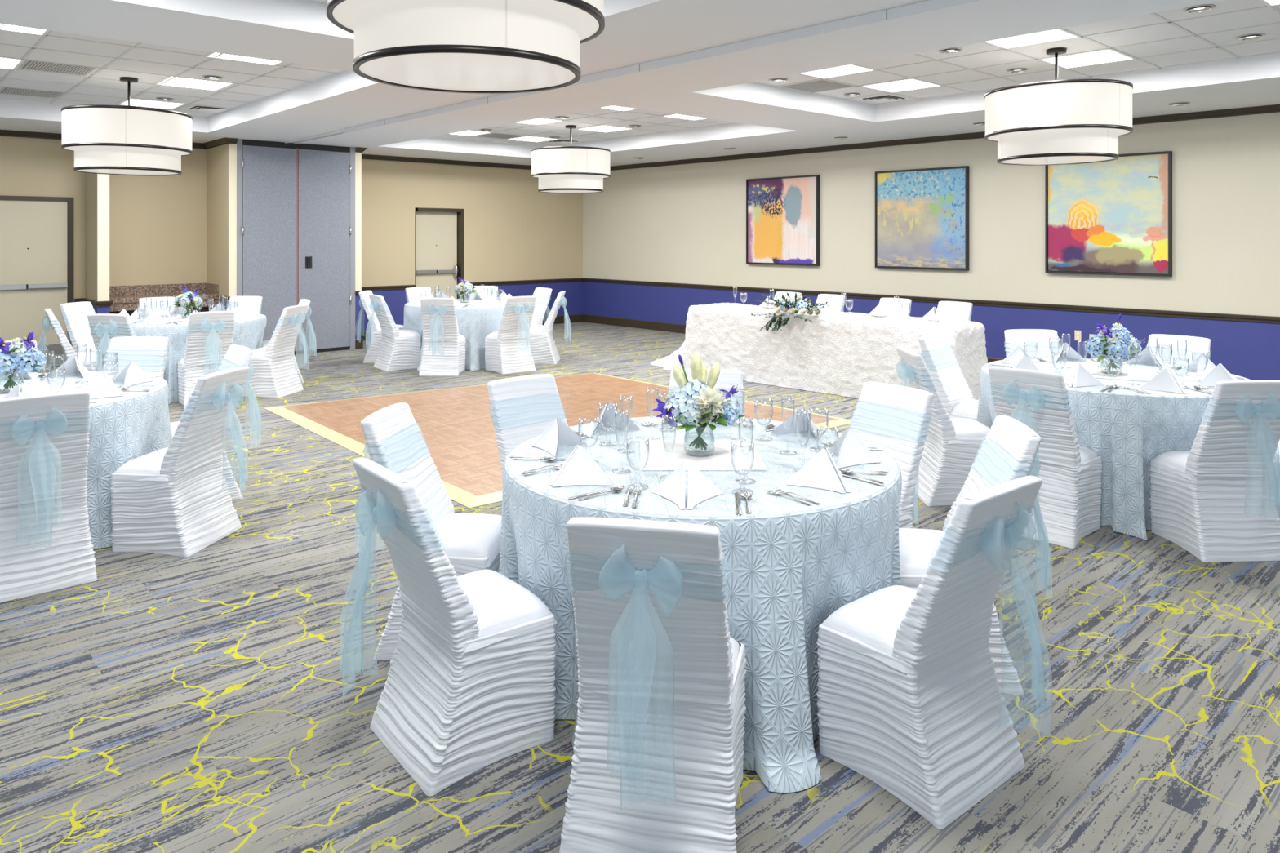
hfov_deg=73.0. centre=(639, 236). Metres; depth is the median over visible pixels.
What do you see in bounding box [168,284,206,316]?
bouquet
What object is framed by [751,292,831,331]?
flower arrangement
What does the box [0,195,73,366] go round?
door
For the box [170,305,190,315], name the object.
napkin
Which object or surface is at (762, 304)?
napkin
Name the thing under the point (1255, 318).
trim
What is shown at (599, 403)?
water goblet
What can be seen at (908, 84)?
recessed light
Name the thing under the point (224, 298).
trim
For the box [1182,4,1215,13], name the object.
recessed light
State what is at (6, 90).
ceiling vent
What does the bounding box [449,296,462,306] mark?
napkin
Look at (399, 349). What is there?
banquet chair
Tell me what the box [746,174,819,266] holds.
painting
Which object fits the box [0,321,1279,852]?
floor
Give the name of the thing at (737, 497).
table knife
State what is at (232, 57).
recessed light
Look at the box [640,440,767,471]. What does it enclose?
linens
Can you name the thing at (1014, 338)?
banquet chair
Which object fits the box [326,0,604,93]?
pendant lamp
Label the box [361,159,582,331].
wall
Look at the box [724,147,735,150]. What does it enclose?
recessed light
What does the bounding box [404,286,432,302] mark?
banquet chair
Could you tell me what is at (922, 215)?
painting
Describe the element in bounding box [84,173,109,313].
wall
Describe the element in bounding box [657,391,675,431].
water goblet
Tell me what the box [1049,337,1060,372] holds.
champagne flute
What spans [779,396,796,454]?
champagne flute
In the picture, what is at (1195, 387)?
spoon
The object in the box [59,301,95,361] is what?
banquet chair
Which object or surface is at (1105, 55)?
recessed light
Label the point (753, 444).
water goblet
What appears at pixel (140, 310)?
napkin
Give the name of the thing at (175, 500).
banquet chair
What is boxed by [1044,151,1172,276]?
painting
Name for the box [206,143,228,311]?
wall
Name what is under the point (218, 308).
napkin
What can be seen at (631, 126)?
recessed light
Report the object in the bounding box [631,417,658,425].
fork
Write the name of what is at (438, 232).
door
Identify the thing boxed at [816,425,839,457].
water goblet
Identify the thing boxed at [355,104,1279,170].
trim
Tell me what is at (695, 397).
bouquet
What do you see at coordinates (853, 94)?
recessed light
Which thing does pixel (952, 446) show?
banquet chair
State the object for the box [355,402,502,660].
banquet chair
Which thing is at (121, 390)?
table knife
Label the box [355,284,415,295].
trim
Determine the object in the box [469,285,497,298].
banquet chair
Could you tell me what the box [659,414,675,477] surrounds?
champagne flute
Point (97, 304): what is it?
trim
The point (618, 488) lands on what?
spoon
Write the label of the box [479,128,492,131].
recessed light
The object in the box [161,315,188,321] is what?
linens
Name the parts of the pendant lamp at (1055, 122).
stem, lamp shade, lamp shade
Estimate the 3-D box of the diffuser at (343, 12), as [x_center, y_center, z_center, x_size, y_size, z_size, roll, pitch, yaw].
[-0.674,-0.846,3.421,1.040,0.001,1.040,0,0,-42]
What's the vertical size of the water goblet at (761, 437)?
0.168 m
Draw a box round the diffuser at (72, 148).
[64,145,189,155]
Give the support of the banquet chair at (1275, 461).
on the floor
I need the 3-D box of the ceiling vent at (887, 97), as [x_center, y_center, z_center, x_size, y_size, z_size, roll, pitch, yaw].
[2.636,-1.496,9.345,0.400,0.012,0.400,0,0,-42]
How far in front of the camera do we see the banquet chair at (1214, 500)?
4.42 m
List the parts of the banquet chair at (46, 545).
sash, backrest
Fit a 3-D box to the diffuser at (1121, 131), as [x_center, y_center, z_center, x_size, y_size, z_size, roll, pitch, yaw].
[3.334,-0.816,6.921,1.040,0.001,1.040,0,0,-42]
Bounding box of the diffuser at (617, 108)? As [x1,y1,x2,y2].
[603,106,631,110]
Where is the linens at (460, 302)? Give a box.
[457,301,483,304]
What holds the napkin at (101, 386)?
on the tablecloth at (134, 424)
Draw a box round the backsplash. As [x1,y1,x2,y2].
[109,283,218,296]
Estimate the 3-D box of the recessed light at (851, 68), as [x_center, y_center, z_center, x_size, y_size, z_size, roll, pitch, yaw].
[1.716,-1.498,7.758,0.574,0.008,0.574,0,0,-42]
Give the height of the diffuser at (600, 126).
0.001 m
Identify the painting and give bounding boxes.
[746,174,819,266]
[875,165,968,270]
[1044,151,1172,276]
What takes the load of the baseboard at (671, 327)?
attached to the wall at (682, 223)
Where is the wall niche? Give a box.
[109,147,206,285]
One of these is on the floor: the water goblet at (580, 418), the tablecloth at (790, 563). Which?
the tablecloth at (790, 563)
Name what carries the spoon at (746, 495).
on the tablecloth at (790, 563)
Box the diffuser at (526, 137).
[511,136,552,141]
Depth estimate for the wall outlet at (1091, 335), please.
9.83 m
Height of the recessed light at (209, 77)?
0.014 m
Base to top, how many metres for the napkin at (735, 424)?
0.126 m
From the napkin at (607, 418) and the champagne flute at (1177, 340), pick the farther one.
the champagne flute at (1177, 340)
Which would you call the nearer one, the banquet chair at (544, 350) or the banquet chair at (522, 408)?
the banquet chair at (522, 408)
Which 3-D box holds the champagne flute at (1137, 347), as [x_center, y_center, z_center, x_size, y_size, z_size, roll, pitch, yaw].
[2.895,0.756,5.077,0.069,0.224,0.069,0,0,-42]
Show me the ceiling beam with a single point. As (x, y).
(929, 11)
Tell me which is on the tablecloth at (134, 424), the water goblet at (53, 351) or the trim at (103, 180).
the water goblet at (53, 351)
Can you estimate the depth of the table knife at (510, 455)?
3.39 m
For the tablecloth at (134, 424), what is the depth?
4.63 m
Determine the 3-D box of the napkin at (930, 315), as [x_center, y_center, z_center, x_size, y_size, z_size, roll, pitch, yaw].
[2.951,0.765,8.652,0.252,0.126,0.188,0,0,13]
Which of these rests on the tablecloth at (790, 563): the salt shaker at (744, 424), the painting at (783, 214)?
the salt shaker at (744, 424)
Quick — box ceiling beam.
[345,0,1040,134]
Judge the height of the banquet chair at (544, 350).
0.921 m
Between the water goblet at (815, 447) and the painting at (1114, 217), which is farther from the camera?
the painting at (1114, 217)
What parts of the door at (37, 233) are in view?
kick plate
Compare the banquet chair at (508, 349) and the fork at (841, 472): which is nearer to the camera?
the fork at (841, 472)
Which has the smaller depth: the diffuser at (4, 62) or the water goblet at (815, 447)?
the water goblet at (815, 447)
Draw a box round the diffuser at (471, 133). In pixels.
[451,130,486,135]
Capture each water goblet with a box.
[39,351,54,380]
[47,368,65,389]
[577,417,599,463]
[598,403,617,445]
[626,437,649,489]
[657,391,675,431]
[730,441,754,494]
[754,399,773,440]
[808,407,828,451]
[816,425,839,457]
[1048,337,1062,364]
[1105,356,1121,387]
[1173,357,1189,386]
[1191,352,1208,382]
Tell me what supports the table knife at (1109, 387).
on the tablecloth at (1127, 428)
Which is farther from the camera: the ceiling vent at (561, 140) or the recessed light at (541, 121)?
the ceiling vent at (561, 140)
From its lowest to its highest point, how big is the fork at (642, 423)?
0.010 m
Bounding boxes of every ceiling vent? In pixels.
[0,86,64,97]
[19,59,96,75]
[184,104,230,111]
[475,133,524,138]
[547,138,580,142]
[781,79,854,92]
[857,93,909,102]
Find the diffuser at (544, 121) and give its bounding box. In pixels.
[517,118,559,124]
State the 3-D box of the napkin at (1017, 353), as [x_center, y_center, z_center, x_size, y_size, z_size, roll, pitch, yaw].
[2.574,0.804,5.923,0.188,0.126,0.252,0,0,29]
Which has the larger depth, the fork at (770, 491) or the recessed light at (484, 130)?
the recessed light at (484, 130)
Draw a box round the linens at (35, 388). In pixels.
[0,383,80,399]
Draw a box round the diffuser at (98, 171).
[76,168,177,174]
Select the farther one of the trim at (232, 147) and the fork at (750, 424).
the trim at (232, 147)
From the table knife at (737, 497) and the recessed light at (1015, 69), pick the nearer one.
the table knife at (737, 497)
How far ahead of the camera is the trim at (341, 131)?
11.23 m
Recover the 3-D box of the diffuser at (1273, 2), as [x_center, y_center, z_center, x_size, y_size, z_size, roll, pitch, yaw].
[4.056,-1.500,5.197,0.530,0.001,0.530,0,0,-42]
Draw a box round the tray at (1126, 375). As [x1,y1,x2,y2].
[1070,365,1154,381]
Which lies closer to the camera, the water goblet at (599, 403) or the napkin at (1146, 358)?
the water goblet at (599, 403)
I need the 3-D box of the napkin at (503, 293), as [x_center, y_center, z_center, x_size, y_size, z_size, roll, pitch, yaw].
[-1.839,0.804,11.775,0.188,0.126,0.252,0,0,-25]
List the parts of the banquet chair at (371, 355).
backrest, seat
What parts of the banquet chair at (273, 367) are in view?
seat, backrest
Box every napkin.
[0,364,31,378]
[3,382,35,398]
[48,355,89,377]
[84,372,124,398]
[112,361,153,386]
[118,308,132,321]
[130,305,151,318]
[141,311,167,324]
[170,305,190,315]
[181,310,198,323]
[208,302,226,311]
[232,306,245,319]
[241,304,258,315]
[413,293,423,302]
[414,295,426,305]
[436,291,448,297]
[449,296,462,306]
[467,290,481,299]
[479,295,497,306]
[496,291,506,301]
[502,293,512,303]
[531,417,586,456]
[548,444,613,487]
[591,400,640,435]
[650,460,724,509]
[690,417,739,426]
[759,296,779,307]
[769,405,821,441]
[784,448,850,493]
[828,427,880,468]
[868,303,892,315]
[921,306,946,320]
[1000,345,1031,364]
[1012,355,1039,370]
[1052,342,1087,361]
[1063,363,1103,387]
[1125,346,1162,368]
[1139,367,1186,393]
[1184,353,1216,375]
[1198,363,1236,386]
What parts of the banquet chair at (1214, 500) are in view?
seat, backrest, sash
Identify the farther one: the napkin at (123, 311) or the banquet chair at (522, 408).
the napkin at (123, 311)
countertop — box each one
[109,283,219,315]
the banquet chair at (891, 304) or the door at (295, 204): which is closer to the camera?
the banquet chair at (891, 304)
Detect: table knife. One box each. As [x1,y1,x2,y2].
[120,390,149,391]
[509,455,566,460]
[567,485,621,499]
[734,492,742,515]
[840,473,884,485]
[1100,386,1111,391]
[1185,386,1212,394]
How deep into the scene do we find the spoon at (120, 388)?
4.90 m
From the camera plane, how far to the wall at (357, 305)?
12.63 m
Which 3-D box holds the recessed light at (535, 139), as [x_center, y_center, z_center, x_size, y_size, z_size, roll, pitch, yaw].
[-1.642,-1.498,13.211,0.574,0.008,0.574,0,0,-42]
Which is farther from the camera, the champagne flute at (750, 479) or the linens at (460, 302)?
the linens at (460, 302)
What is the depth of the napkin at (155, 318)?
8.64 m
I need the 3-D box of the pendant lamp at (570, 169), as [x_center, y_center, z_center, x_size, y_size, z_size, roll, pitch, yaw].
[-0.933,-1.056,11.665,1.068,0.892,1.068,0,0,-42]
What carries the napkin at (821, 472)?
on the tablecloth at (790, 563)
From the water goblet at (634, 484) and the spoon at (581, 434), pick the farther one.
the spoon at (581, 434)
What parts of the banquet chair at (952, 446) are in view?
backrest, seat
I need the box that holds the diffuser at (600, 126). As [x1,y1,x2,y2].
[582,125,629,131]
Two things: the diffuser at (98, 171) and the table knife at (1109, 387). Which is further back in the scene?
the diffuser at (98, 171)
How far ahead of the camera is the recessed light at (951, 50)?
6.93 m
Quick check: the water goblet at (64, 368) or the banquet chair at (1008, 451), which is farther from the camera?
the water goblet at (64, 368)
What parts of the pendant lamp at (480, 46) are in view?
lamp shade, lamp shade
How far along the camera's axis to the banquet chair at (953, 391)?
6.14 m
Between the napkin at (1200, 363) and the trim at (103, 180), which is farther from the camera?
the trim at (103, 180)
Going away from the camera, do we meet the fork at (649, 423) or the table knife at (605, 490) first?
the table knife at (605, 490)
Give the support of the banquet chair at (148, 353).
on the floor
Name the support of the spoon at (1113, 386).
on the tablecloth at (1127, 428)
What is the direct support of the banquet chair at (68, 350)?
on the floor
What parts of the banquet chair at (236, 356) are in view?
seat, backrest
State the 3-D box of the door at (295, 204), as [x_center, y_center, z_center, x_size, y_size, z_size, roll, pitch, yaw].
[-4.753,0.166,12.037,1.638,2.938,0.075,0,0,-42]
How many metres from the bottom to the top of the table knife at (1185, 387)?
0.005 m
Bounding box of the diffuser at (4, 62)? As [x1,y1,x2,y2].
[0,57,19,68]
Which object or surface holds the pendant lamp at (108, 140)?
hanging from the ceiling
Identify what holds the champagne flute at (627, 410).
on the tablecloth at (790, 563)
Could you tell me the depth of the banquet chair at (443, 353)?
10.22 m
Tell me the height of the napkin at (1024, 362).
0.126 m
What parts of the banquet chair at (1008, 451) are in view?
seat, backrest, sash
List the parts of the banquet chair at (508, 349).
seat, backrest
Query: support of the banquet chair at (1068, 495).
on the floor
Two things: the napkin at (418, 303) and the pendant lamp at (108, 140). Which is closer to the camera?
the pendant lamp at (108, 140)
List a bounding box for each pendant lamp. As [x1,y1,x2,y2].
[61,76,192,175]
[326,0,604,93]
[530,124,610,193]
[984,47,1133,164]
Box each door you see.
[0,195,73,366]
[236,138,355,354]
[414,207,463,298]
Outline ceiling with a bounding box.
[0,0,1279,166]
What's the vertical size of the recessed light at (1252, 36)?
0.014 m
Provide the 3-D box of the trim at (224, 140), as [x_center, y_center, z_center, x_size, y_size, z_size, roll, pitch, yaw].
[-8.539,-1.269,9.188,7.790,0.072,1.014,0,0,-42]
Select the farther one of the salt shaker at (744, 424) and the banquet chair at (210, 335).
the banquet chair at (210, 335)
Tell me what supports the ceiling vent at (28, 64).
in the ceiling
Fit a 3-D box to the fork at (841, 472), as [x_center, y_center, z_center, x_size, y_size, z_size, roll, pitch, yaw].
[0.803,0.862,3.170,0.193,0.010,0.025,0,0,7]
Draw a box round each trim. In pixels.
[0,129,238,148]
[74,297,113,306]
[97,173,109,301]
[217,295,231,302]
[228,143,236,296]
[284,128,346,143]
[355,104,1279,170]
[355,147,361,291]
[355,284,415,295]
[469,277,1279,323]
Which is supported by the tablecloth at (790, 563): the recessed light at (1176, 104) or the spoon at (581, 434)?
the spoon at (581, 434)
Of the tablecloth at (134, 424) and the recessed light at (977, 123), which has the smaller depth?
the tablecloth at (134, 424)
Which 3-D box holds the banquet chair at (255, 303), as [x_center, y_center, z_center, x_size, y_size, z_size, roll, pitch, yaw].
[-4.761,1.173,10.242,0.473,0.921,0.638,0,0,3]
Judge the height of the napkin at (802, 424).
0.126 m
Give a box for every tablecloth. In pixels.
[0,371,172,549]
[131,313,266,404]
[403,298,506,370]
[498,415,902,792]
[650,302,987,399]
[976,357,1251,539]
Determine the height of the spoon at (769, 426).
0.015 m
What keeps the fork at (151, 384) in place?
on the tablecloth at (134, 424)
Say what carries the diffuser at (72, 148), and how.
attached to the pendant lamp at (108, 140)
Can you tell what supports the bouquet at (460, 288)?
in the glass vase
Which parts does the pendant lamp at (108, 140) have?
lamp shade, lamp shade, stem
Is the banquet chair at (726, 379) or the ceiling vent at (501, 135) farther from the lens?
the ceiling vent at (501, 135)
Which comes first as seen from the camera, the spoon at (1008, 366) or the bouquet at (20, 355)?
the bouquet at (20, 355)
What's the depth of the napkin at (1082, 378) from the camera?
5.05 m
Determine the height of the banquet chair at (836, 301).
0.921 m
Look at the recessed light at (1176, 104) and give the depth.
8.44 m
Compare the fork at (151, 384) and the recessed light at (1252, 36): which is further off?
the recessed light at (1252, 36)
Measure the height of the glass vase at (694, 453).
0.116 m
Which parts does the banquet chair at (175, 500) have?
seat, backrest, sash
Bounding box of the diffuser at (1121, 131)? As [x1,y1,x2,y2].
[987,127,1129,141]
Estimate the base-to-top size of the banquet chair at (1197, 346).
0.921 m
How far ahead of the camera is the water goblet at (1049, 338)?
5.94 m
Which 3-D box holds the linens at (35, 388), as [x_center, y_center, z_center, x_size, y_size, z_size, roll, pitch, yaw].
[-3.513,0.867,4.823,0.470,0.004,0.470,0,0,8]
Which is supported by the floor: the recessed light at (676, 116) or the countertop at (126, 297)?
the countertop at (126, 297)
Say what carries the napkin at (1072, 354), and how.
on the tablecloth at (1127, 428)
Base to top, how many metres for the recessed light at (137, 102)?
0.008 m
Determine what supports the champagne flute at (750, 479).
on the tablecloth at (790, 563)
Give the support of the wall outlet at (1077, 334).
attached to the wall at (682, 223)
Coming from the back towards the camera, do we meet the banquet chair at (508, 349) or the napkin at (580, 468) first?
the banquet chair at (508, 349)
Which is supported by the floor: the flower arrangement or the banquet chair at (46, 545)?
the banquet chair at (46, 545)
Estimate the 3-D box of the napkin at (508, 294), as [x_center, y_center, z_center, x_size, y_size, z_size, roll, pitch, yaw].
[-1.699,0.804,11.355,0.188,0.126,0.252,0,0,-3]
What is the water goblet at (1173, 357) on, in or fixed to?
on the tablecloth at (1127, 428)
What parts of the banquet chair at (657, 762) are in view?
sash, backrest, seat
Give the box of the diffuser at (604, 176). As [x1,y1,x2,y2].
[533,174,608,177]
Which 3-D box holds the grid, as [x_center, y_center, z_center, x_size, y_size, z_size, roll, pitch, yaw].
[-0.803,-1.500,7.401,8.400,0.004,11.450,0,0,-42]
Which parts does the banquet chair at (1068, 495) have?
sash, backrest, seat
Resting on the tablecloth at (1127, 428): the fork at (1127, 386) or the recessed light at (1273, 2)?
the fork at (1127, 386)
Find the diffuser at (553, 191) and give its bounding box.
[541,190,600,192]
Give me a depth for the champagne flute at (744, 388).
3.69 m
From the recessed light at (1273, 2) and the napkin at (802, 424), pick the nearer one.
the napkin at (802, 424)
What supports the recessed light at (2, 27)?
in the ceiling
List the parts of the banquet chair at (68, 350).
backrest, seat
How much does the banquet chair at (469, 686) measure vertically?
0.921 m
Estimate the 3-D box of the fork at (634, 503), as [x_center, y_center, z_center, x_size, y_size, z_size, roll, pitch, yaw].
[-0.013,0.862,2.864,0.025,0.010,0.193,0,0,4]
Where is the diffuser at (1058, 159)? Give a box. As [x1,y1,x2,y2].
[1000,155,1115,164]
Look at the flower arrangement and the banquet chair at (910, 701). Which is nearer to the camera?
the banquet chair at (910, 701)
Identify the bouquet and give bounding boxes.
[0,331,48,390]
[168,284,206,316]
[453,276,477,301]
[652,351,745,449]
[1083,313,1145,371]
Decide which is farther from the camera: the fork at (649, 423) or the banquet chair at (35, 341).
the banquet chair at (35, 341)
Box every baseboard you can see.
[355,330,372,349]
[542,314,1004,363]
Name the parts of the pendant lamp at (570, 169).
stem, lamp shade, lamp shade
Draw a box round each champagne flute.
[612,409,630,473]
[617,395,634,453]
[644,386,659,439]
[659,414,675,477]
[730,387,746,439]
[736,417,755,484]
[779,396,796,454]
[794,409,810,471]
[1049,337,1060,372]
[1125,346,1139,385]
[1175,339,1188,376]
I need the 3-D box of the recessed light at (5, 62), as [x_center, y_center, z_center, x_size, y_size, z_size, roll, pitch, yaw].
[-5.602,-1.498,7.316,0.574,0.008,0.574,0,0,-42]
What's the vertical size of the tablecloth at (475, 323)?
0.761 m
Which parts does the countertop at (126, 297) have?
cabinet door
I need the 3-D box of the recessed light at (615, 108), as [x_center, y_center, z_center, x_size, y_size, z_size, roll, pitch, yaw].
[-0.207,-1.498,9.862,0.574,0.008,0.574,0,0,-42]
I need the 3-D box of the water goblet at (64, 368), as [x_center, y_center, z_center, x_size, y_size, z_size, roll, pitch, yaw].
[-3.096,0.784,4.586,0.081,0.168,0.081,0,0,-42]
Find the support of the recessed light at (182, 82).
in the ceiling
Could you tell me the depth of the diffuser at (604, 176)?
11.72 m
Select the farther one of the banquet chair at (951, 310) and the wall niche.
the wall niche
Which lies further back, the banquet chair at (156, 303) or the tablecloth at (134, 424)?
the banquet chair at (156, 303)
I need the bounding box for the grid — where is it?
[0,0,1279,146]
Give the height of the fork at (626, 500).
0.010 m
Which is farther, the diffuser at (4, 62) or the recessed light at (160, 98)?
the recessed light at (160, 98)
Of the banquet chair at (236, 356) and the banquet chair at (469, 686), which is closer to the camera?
the banquet chair at (469, 686)
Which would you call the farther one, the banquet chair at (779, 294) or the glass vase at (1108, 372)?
the banquet chair at (779, 294)
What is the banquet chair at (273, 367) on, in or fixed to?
on the floor
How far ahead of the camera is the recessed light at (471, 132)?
12.49 m
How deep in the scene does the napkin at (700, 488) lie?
2.86 m
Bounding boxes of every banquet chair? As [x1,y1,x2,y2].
[0,340,39,374]
[0,391,97,602]
[37,308,99,371]
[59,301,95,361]
[87,313,164,378]
[102,336,168,377]
[110,365,249,557]
[138,297,176,314]
[170,344,262,499]
[177,311,235,409]
[226,295,262,314]
[240,304,309,397]
[261,298,316,383]
[339,457,557,796]
[355,290,403,363]
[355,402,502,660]
[365,294,422,371]
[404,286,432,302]
[418,297,466,376]
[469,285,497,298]
[484,295,536,373]
[487,373,568,487]
[528,290,571,364]
[530,287,552,325]
[559,517,746,852]
[667,368,745,417]
[773,291,801,308]
[815,293,845,311]
[816,475,1052,829]
[848,381,933,528]
[879,297,911,316]
[895,346,990,506]
[898,415,1052,695]
[918,333,978,420]
[934,301,973,320]
[987,366,1102,548]
[1004,328,1060,357]
[1146,333,1210,366]
[1149,380,1279,562]
[1271,440,1279,518]
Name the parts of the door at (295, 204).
handle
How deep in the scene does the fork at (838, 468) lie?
3.19 m
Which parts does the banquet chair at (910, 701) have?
seat, backrest, sash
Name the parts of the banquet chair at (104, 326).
backrest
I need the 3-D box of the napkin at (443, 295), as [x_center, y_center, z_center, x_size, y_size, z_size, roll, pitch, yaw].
[-2.735,0.804,11.813,0.188,0.126,0.252,0,0,44]
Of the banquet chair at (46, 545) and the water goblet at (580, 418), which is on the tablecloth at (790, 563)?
the water goblet at (580, 418)
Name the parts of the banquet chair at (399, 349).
backrest, seat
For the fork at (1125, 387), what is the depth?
4.90 m
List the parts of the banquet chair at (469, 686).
sash, backrest, seat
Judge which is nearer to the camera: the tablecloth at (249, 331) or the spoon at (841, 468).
the spoon at (841, 468)
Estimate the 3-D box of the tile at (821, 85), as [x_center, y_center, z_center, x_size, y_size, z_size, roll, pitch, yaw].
[1.767,-1.498,8.591,0.524,0.008,0.504,0,0,-42]
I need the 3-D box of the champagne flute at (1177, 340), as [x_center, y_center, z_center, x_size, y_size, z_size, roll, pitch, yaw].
[3.398,0.756,5.417,0.069,0.224,0.069,0,0,-42]
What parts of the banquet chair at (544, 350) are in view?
seat, backrest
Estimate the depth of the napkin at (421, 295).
11.41 m
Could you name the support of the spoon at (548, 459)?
on the tablecloth at (790, 563)
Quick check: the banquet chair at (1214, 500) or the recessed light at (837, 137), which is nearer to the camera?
the banquet chair at (1214, 500)
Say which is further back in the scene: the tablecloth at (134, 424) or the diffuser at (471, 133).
the diffuser at (471, 133)
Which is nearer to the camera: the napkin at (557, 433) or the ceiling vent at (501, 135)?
the napkin at (557, 433)
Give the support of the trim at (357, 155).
attached to the wall at (357, 305)
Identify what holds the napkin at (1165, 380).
on the tablecloth at (1127, 428)
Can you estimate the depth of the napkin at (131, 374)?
5.14 m
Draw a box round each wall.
[0,135,84,367]
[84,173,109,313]
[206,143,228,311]
[343,151,361,338]
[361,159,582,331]
[582,111,1279,380]
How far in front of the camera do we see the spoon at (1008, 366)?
5.76 m
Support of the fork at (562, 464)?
on the tablecloth at (790, 563)
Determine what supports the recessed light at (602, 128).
in the ceiling
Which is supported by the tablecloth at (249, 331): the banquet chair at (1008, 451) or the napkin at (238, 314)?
the napkin at (238, 314)
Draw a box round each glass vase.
[0,374,24,393]
[683,423,715,456]
[1100,355,1123,373]
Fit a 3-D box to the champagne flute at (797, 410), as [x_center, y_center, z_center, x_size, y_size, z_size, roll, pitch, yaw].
[0.607,0.756,3.210,0.069,0.224,0.069,0,0,-42]
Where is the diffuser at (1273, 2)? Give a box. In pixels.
[1266,0,1279,4]
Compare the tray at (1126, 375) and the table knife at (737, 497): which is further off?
the tray at (1126, 375)
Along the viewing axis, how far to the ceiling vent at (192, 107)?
10.05 m
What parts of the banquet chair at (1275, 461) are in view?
seat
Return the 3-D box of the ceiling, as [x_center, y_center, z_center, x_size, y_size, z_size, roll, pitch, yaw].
[-0.679,-1.504,5.509,14.430,0.397,17.050,0,0,-42]
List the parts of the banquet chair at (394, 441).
sash, backrest, seat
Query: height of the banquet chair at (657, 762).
0.921 m
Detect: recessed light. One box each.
[0,23,49,35]
[0,57,24,69]
[116,97,186,109]
[154,75,235,90]
[155,97,174,100]
[201,75,222,79]
[204,52,283,65]
[451,129,491,136]
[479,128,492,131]
[506,135,557,142]
[517,117,564,124]
[555,115,568,119]
[576,124,634,132]
[601,106,636,111]
[628,124,641,127]
[662,114,705,119]
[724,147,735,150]
[768,77,787,82]
[800,64,876,78]
[834,136,848,138]
[843,92,860,96]
[859,78,942,93]
[938,47,962,53]
[973,122,985,124]
[982,28,1080,48]
[1006,67,1028,72]
[1038,48,1136,68]
[1168,102,1189,106]
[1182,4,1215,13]
[1235,33,1265,39]
[1260,0,1279,6]
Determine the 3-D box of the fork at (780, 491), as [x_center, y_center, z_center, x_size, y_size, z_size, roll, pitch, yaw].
[0.523,0.862,2.882,0.025,0.010,0.193,0,0,-39]
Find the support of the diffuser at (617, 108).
attached to the recessed light at (615, 108)
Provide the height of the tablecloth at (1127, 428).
0.761 m
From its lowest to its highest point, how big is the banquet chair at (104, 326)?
0.921 m
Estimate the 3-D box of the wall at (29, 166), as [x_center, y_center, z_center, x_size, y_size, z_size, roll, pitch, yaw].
[-9.448,0.015,9.126,6.363,3.240,0.120,0,0,-42]
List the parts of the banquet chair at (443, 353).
backrest, seat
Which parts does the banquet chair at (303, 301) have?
seat, backrest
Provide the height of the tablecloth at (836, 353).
0.799 m
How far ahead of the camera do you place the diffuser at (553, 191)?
11.75 m
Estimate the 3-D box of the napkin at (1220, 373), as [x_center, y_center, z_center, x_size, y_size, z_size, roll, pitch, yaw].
[3.410,0.804,5.045,0.252,0.126,0.188,0,0,-38]
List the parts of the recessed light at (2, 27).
frame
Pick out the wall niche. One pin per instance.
(157, 224)
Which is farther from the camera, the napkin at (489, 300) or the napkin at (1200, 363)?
the napkin at (489, 300)
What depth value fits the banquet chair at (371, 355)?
11.23 m
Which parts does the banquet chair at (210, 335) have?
seat, backrest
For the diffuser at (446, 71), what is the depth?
3.40 m
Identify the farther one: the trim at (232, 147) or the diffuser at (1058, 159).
the trim at (232, 147)
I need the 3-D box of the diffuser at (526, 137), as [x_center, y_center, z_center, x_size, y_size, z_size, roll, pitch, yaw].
[-1.642,-1.500,13.211,0.530,0.001,0.530,0,0,-42]
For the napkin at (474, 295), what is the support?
on the tablecloth at (475, 323)
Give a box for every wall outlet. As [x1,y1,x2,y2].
[1074,330,1081,341]
[1088,333,1096,343]
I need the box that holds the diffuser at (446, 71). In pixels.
[359,53,575,90]
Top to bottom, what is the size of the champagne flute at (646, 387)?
0.224 m
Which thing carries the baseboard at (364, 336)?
attached to the wall at (513, 230)
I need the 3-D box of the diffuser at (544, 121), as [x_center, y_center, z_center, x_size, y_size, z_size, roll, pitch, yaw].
[-1.374,-1.500,11.139,0.530,0.001,0.530,0,0,-42]
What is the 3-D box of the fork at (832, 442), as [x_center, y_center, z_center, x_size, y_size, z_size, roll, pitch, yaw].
[0.836,0.862,3.652,0.193,0.010,0.025,0,0,-39]
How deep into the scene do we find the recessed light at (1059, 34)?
6.54 m
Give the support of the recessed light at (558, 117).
in the ceiling
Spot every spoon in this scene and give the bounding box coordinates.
[119,386,150,390]
[511,456,558,461]
[575,431,583,436]
[577,485,624,499]
[740,491,751,513]
[764,423,780,428]
[840,467,884,483]
[987,364,1013,367]
[1107,385,1119,391]
[1194,386,1213,392]
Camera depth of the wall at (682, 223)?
10.72 m
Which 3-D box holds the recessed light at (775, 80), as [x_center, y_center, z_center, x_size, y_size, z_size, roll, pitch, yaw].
[1.320,-1.494,8.250,0.180,0.014,0.180,0,0,-42]
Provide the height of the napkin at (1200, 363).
0.126 m
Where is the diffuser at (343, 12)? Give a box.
[332,0,599,40]
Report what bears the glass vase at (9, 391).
on the linens at (35, 388)
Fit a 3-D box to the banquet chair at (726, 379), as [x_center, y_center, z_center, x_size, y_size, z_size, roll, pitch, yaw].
[0.338,1.173,4.463,0.472,0.921,0.629,0,0,6]
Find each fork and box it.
[117,384,155,387]
[120,383,158,386]
[521,462,564,473]
[523,466,561,475]
[622,486,633,506]
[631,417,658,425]
[631,419,652,426]
[631,487,641,507]
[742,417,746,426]
[747,418,752,426]
[764,488,811,505]
[773,488,820,503]
[821,440,836,444]
[838,468,888,472]
[840,470,886,474]
[1120,386,1143,393]
[1127,386,1150,393]
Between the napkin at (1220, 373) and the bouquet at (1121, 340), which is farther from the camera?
the bouquet at (1121, 340)

